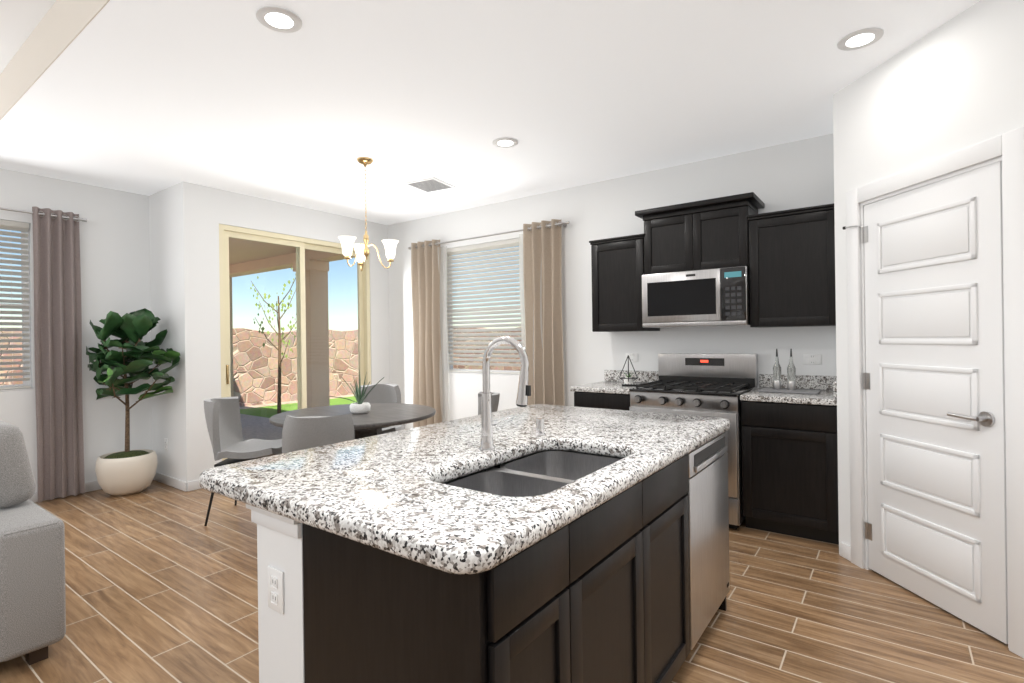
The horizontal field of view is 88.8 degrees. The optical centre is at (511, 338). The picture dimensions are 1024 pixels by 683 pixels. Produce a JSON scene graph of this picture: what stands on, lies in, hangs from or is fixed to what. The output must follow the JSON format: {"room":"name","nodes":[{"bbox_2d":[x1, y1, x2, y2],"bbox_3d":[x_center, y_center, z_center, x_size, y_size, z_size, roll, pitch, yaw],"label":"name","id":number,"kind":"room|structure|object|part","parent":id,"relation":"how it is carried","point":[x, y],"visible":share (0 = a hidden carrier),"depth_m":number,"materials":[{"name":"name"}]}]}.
{"room":"kitchen","nodes":[
{"label":"kitchen","id":0,"kind":"room"},
{"bbox_2d":[0,168,151,491],"bbox_3d":[-5.210,-0.129,2.819,0.140,3.020,5.640,-1,0,36],"label":"wall","id":1,"kind":"structure","parent":0,"point":[114,251],"depth_m":4.72,"materials":[{"name":"white paint"}]},
{"bbox_2d":[0,229,32,390],"bbox_3d":[-4.487,-0.264,3.788,0.103,1.386,1.496,-1,0,36],"label":"window","id":2,"kind":"structure","parent":1,"relation":"in","point":[26,383],"depth_m":4.38,"materials":[{"name":"white"}]},
{"bbox_2d":[0,220,30,389],"bbox_3d":[-4.468,-0.270,3.775,0.052,1.370,1.476,-1,0,36],"label":"window blinds","id":3,"kind":"object","parent":2,"relation":"attached to","point":[14,226],"visible":1,"depth_m":4.29,"materials":[{"name":"white plastic"}]},
{"bbox_2d":[0,206,86,502],"bbox_3d":[-4.345,0.137,3.776,0.124,2.435,2.060,-1,0,36],"label":"window curtain","id":4,"kind":"object","parent":1,"relation":"attached to","point":[58,346],"visible":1,"depth_m":4.43,"materials":[{"name":"grey fabric"}]},
{"bbox_2d":[29,481,101,501],"bbox_3d":[-5.122,1.337,2.782,0.014,0.084,5.620,-1,0,36],"label":"baseboard","id":5,"kind":"structure","parent":1,"relation":"attached to","point":[94,485],"depth_m":4.65,"materials":[{"name":"white"}]},
{"bbox_2d":[149,184,179,479],"bbox_3d":[-3.263,-0.015,4.978,0.750,2.740,0.140,-1,0,36],"label":"wall","id":6,"kind":"structure","parent":0,"point":[163,273],"depth_m":4.86,"materials":[{"name":"white paint"}]},
{"bbox_2d":[153,472,189,491],"bbox_3d":[-3.158,1.311,4.822,0.734,0.084,0.018,-1,0,36],"label":"baseboard","id":7,"kind":"structure","parent":6,"relation":"attached to","point":[176,483],"depth_m":4.76,"materials":[{"name":"white"}]},
{"bbox_2d":[176,181,389,481],"bbox_3d":[-2.262,-0.029,5.598,0.140,2.740,2.320,-1,0,36],"label":"wall","id":8,"kind":"structure","parent":0,"point":[203,212],"depth_m":4.79,"materials":[{"name":"white paint"}]},
{"bbox_2d":[219,224,370,460],"bbox_3d":[-2.250,0.132,5.604,0.110,2.418,1.736,-1,0,36],"label":"sliding door","id":9,"kind":"structure","parent":8,"relation":"in","point":[300,244],"depth_m":5.57,"materials":[{"name":"beige plastic"}]},
{"bbox_2d":[0,0,979,224],"bbox_3d":[-1.215,-1.678,1.336,8.700,0.530,8.560,-1,0,36],"label":"ceiling","id":10,"kind":"structure","parent":0,"point":[147,97],"depth_m":3.00,"materials":[{"name":"white paint"}]},
{"bbox_2d":[256,6,301,32],"bbox_3d":[-1.030,-1.409,2.317,0.190,0.010,0.190,-1,0,36],"label":"recessed light","id":11,"kind":"object","parent":10,"relation":"in","point":[279,19],"visible":1,"depth_m":2.31,"materials":[{"name":"white plastic"}]},
{"bbox_2d":[338,157,398,270],"bbox_3d":[-1.185,-0.981,4.101,0.463,0.862,0.433,-1,0,36],"label":"chandelier","id":12,"kind":"object","parent":10,"relation":"hanging from","point":[361,249],"visible":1,"depth_m":4.10,"materials":[{"name":"gold metal"}]},
{"bbox_2d":[404,177,455,192],"bbox_3d":[-0.754,-1.412,4.823,0.340,0.011,0.340,-1,0,28],"label":"ceiling vent","id":13,"kind":"object","parent":10,"relation":"in","point":[433,184],"visible":1,"depth_m":4.80,"materials":[{"name":"white metal"}]},
{"bbox_2d":[492,137,517,147],"bbox_3d":[-0.049,-1.422,3.804,0.190,0.010,0.190,-1,0,36],"label":"recessed light","id":14,"kind":"object","parent":10,"relation":"in","point":[505,142],"visible":1,"depth_m":3.79,"materials":[{"name":"white plastic"}]},
{"bbox_2d":[837,27,883,50],"bbox_3d":[1.685,-1.446,2.532,0.190,0.010,0.190,-1,0,36],"label":"recessed light","id":15,"kind":"object","parent":10,"relation":"in","point":[860,39],"visible":1,"depth_m":2.52,"materials":[{"name":"white plastic"}]},
{"bbox_2d":[0,480,1023,682],"bbox_3d":[-1.174,1.377,1.336,8.700,0.100,8.560,-1,0,36],"label":"floor","id":16,"kind":"structure","parent":0,"point":[161,582],"depth_m":2.48,"materials":[{"name":"brown wood"}]},
{"bbox_2d":[0,421,65,664],"bbox_3d":[-2.946,0.870,1.543,1.000,0.960,2.320,-1,0,36],"label":"sofa","id":17,"kind":"object","parent":16,"relation":"on","point":[32,589],"visible":1,"depth_m":2.13,"materials":[{"name":"grey fabric"}]},
{"bbox_2d":[86,308,179,495],"bbox_3d":[-3.269,0.541,4.551,0.888,1.626,0.496,-1,0,36],"label":"fiddle leaf fig","id":18,"kind":"object","parent":16,"relation":"on","point":[127,471],"visible":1,"depth_m":4.49,"materials":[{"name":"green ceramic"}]},
{"bbox_2d":[204,396,281,525],"bbox_3d":[-2.032,0.896,3.988,0.564,0.886,0.506,-1,0,-4],"label":"dining chair","id":19,"kind":"object","parent":16,"relation":"on","point":[224,428],"visible":0.73,"depth_m":3.96,"materials":[{"name":"grey fabric"}]},
{"bbox_2d":[282,414,354,453],"bbox_3d":[-1.144,0.884,3.216,0.506,0.886,0.564,-1,0,-4],"label":"dining chair","id":20,"kind":"object","parent":16,"relation":"on","point":[302,433],"visible":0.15,"depth_m":2.97,"materials":[{"name":"grey fabric"}]},
{"bbox_2d":[269,403,435,438],"bbox_3d":[-1.201,0.950,4.046,1.220,0.753,1.220,-1,0,36],"label":"dining table","id":21,"kind":"object","parent":16,"relation":"on","point":[375,419],"visible":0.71,"depth_m":3.97,"materials":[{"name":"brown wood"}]},
{"bbox_2d":[329,367,383,413],"bbox_3d":[-1.177,0.391,4.008,0.434,0.360,0.340,-1,0,36],"label":"potted plant","id":22,"kind":"object","parent":21,"relation":"on","point":[359,406],"visible":1,"depth_m":3.98,"materials":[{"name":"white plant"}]},
{"bbox_2d":[361,384,404,433],"bbox_3d":[-1.260,0.885,4.876,0.506,0.886,0.564,-1,0,-4],"label":"dining chair","id":23,"kind":"object","parent":16,"relation":"on","point":[384,393],"visible":0.19,"depth_m":5.06,"materials":[{"name":"grey fabric"}]},
{"bbox_2d":[248,428,729,682],"bbox_3d":[0.153,0.876,1.991,0.871,0.863,1.852,-1,0,36],"label":"kitchen island","id":24,"kind":"object","parent":16,"relation":"on","point":[622,592],"depth_m":1.35,"materials":[{"name":"black wood"}]},
{"bbox_3d":[-0.111,0.880,2.177,0.246,0.863,1.862,-1,0,36],"label":"knee panel","id":25,"kind":"part","parent":24,"relation":"part of","materials":[{"name":"white paint"}]},
{"bbox_2d":[199,404,729,587],"bbox_3d":[0.036,0.434,2.067,1.140,0.080,1.940,-1,0,36],"label":"island countertop","id":26,"kind":"structure","parent":24,"relation":"on","point":[453,499],"depth_m":1.57,"materials":[{"name":"white stone"}]},
{"bbox_2d":[478,336,530,450],"bbox_3d":[0.009,0.193,1.889,0.219,0.403,0.183,-1,0,36],"label":"faucet","id":27,"kind":"object","parent":26,"relation":"on","point":[524,390],"depth_m":1.87,"materials":[{"name":"silver metal"}]},
{"bbox_2d":[478,391,499,414],"bbox_3d":[-0.372,0.873,4.104,0.564,0.886,0.506,-1,0,-4],"label":"dining chair","id":28,"kind":"object","parent":16,"relation":"on","point":[495,399],"visible":0.06,"depth_m":4.01,"materials":[{"name":"grey fabric"}]},
{"bbox_2d":[574,392,617,409],"bbox_3d":[0.890,0.861,4.360,0.495,0.874,0.628,-1,0,36],"label":"base cabinet","id":29,"kind":"object","parent":16,"relation":"on","point":[603,400],"depth_m":4.13,"materials":[{"name":"black wood"}]},
{"bbox_2d":[618,384,761,528],"bbox_3d":[1.377,0.840,3.946,0.904,0.904,0.661,-1,0,36],"label":"stove","id":30,"kind":"object","parent":16,"relation":"on","point":[739,410],"depth_m":3.50,"materials":[{"name":"silver metal"}]},
{"bbox_2d":[754,404,838,543],"bbox_3d":[1.944,0.847,3.594,0.551,0.874,0.628,-1,0,36],"label":"base cabinet","id":31,"kind":"object","parent":16,"relation":"on","point":[796,445],"depth_m":3.32,"materials":[{"name":"black wood"}]},
{"bbox_2d":[570,376,836,407],"bbox_3d":[1.398,0.361,3.953,1.846,0.108,0.681,-1,0,36],"label":"countertop","id":32,"kind":"structure","parent":31,"relation":"on","point":[728,385],"depth_m":3.80,"materials":[{"name":"white stone"}]},
{"bbox_2d":[388,133,836,429],"bbox_3d":[1.434,-0.078,4.433,7.490,2.740,0.140,-1,0,36],"label":"wall","id":33,"kind":"structure","parent":0,"point":[790,175],"depth_m":4.72,"materials":[{"name":"white paint"}]},
{"bbox_2d":[447,251,520,375],"bbox_3d":[-0.270,-0.320,5.648,1.186,1.406,0.103,-1,0,36],"label":"window","id":34,"kind":"structure","parent":33,"relation":"in","point":[472,369],"depth_m":5.80,"materials":[{"name":"white"}]},
{"bbox_2d":[447,238,521,373],"bbox_3d":[-0.284,-0.326,5.629,1.166,1.390,0.052,-1,0,36],"label":"window blinds","id":35,"kind":"object","parent":34,"relation":"attached to","point":[484,247],"visible":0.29,"depth_m":5.64,"materials":[{"name":"white plastic"}]},
{"bbox_2d":[408,219,569,427],"bbox_3d":[-0.315,0.088,5.537,2.160,2.425,0.128,-1,0,36],"label":"window curtain","id":36,"kind":"object","parent":33,"relation":"attached to","point":[540,255],"visible":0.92,"depth_m":5.17,"materials":[{"name":"beige fabric"}]},
{"bbox_2d":[590,234,659,331],"bbox_3d":[0.967,-0.450,4.464,0.467,0.775,0.348,-1,0,36],"label":"upper cabinet","id":37,"kind":"object","parent":33,"relation":"attached to","point":[615,261],"depth_m":4.34,"materials":[{"name":"black wood"}]},
{"bbox_2d":[626,353,637,361],"bbox_3d":[1.057,0.167,4.616,0.115,0.075,0.009,-1,0,36],"label":"outlet","id":38,"kind":"object","parent":33,"relation":"attached to","point":[633,356],"depth_m":4.61,"materials":[{"name":"white plastic"}]},
{"bbox_2d":[642,204,701,263],"bbox_3d":[1.336,-0.749,4.193,0.449,0.473,0.348,-1,0,36],"label":"upper cabinet","id":39,"kind":"object","parent":33,"relation":"attached to","point":[675,233],"depth_m":4.05,"materials":[{"name":"black wood"}]},
{"bbox_2d":[638,256,721,327],"bbox_3d":[1.385,-0.334,4.119,0.599,0.482,0.417,-1,0,36],"label":"microwave","id":40,"kind":"object","parent":33,"relation":"attached to","point":[671,293],"depth_m":3.96,"materials":[{"name":"silver metal"}]},
{"bbox_2d":[604,368,836,387],"bbox_3d":[1.570,0.324,4.191,1.846,0.099,0.093,-1,0,36],"label":"backsplash","id":41,"kind":"structure","parent":33,"relation":"attached to","point":[773,380],"depth_m":3.94,"materials":[{"name":"white stone"}]},
{"bbox_2d":[702,196,761,259],"bbox_3d":[1.603,-0.752,3.999,0.448,0.473,0.348,-1,0,36],"label":"upper cabinet","id":42,"kind":"object","parent":33,"relation":"attached to","point":[725,224],"depth_m":3.82,"materials":[{"name":"black wood"}]},
{"bbox_2d":[722,252,749,326],"bbox_3d":[1.697,-0.338,3.892,0.173,0.482,0.417,-1,0,36],"label":"control panel","id":43,"kind":"object","parent":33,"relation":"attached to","point":[735,260],"depth_m":3.73,"materials":[{"name":"black"}]},
{"bbox_2d":[750,203,835,327],"bbox_3d":[2.011,-0.484,3.706,0.545,0.795,0.348,-1,0,36],"label":"upper cabinet","id":44,"kind":"object","parent":33,"relation":"attached to","point":[792,251],"depth_m":3.57,"materials":[{"name":"black wood"}]},
{"bbox_2d":[803,354,821,364],"bbox_3d":[2.181,0.152,3.799,0.115,0.075,0.009,-1,0,36],"label":"outlet","id":45,"kind":"object","parent":33,"relation":"attached to","point":[812,359],"depth_m":3.80,"materials":[{"name":"white plastic"}]},
{"bbox_2d":[834,380,836,399],"bbox_3d":[2.155,0.317,3.446,0.021,0.099,0.568,-1,0,36],"label":"backsplash","id":46,"kind":"structure","parent":33,"relation":"attached to","point":[835,381],"depth_m":3.22,"materials":[{"name":"white stone"}]},
{"bbox_2d":[833,0,1023,553],"bbox_3d":[2.081,-0.087,2.322,0.110,2.740,1.620,-1,0,-7],"label":"wall","id":47,"kind":"structure","parent":0,"point":[953,84],"depth_m":2.55,"materials":[{"name":"white paint"}]},
{"bbox_2d":[843,161,1007,643],"bbox_3d":[1.985,0.267,2.583,0.097,2.008,0.819,-1,0,-6],"label":"pantry door","id":48,"kind":"structure","parent":47,"relation":"in","point":[934,387],"depth_m":2.45,"materials":[{"name":"white wood"}]},
{"bbox_2d":[846,126,1023,657],"bbox_3d":[2.049,0.221,2.544,0.130,2.125,0.940,-1,0,-7],"label":"door frame","id":49,"kind":"structure","parent":47,"relation":"attached to","point":[1008,147],"depth_m":2.15,"materials":[{"name":"white wood"}]},
{"label":"outside","id":50,"kind":"structure","parent":0,"visible":0},
{"bbox_2d":[240,394,353,408],"bbox_3d":[-3.734,1.541,10.144,42.000,0.240,40.000,-1,0,36],"label":"ground","id":51,"kind":"structure","parent":50,"point":[264,405],"depth_m":11.60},
{"bbox_2d":[0,327,521,406],"bbox_3d":[-0.680,0.521,2.075,19.550,1.718,18.550,-1,0,36],"label":"stone wall","id":52,"kind":"structure","parent":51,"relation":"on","point":[248,356],"depth_m":11.85,"materials":[{"name":"beige stone"}]},
{"bbox_2d":[240,414,282,440],"bbox_3d":[-4.591,1.412,6.501,4.700,0.039,4.700,-1,0,36],"label":"patio slab","id":53,"kind":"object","parent":51,"relation":"on","point":[272,434],"depth_m":7.98,"materials":[{"name":"concrete"}]},
{"bbox_2d":[229,259,329,407],"bbox_3d":[-4.022,0.140,8.429,3.160,2.489,0.328,-1,0,36],"label":"patio column","id":54,"kind":"structure","parent":53,"relation":"on","point":[310,349],"depth_m":7.51,"materials":[{"name":"beige paint"}]},
{"bbox_2d":[229,238,355,276],"bbox_3d":[-4.084,-1.299,7.163,4.600,0.390,2.430,-1,0,36],"label":"roof","id":55,"kind":"structure","parent":54,"relation":"on","point":[285,255],"depth_m":7.79,"materials":[{"name":"beige paint"}]},
{"bbox_2d":[240,396,356,417],"bbox_3d":[-2.677,1.394,10.580,4.400,0.024,4.050,-1,0,36],"label":"grass lawn","id":56,"kind":"structure","parent":51,"relation":"on","point":[335,401],"depth_m":10.56,"materials":[{"name":"green plant"}]},
{"bbox_2d":[250,268,295,413],"bbox_3d":[-4.348,0.009,9.735,1.107,2.792,0.996,-1,0,36],"label":"sapling","id":57,"kind":"object","parent":56,"relation":"on","point":[279,341],"depth_m":9.77,"materials":[{"name":"green plant"}]}
]}

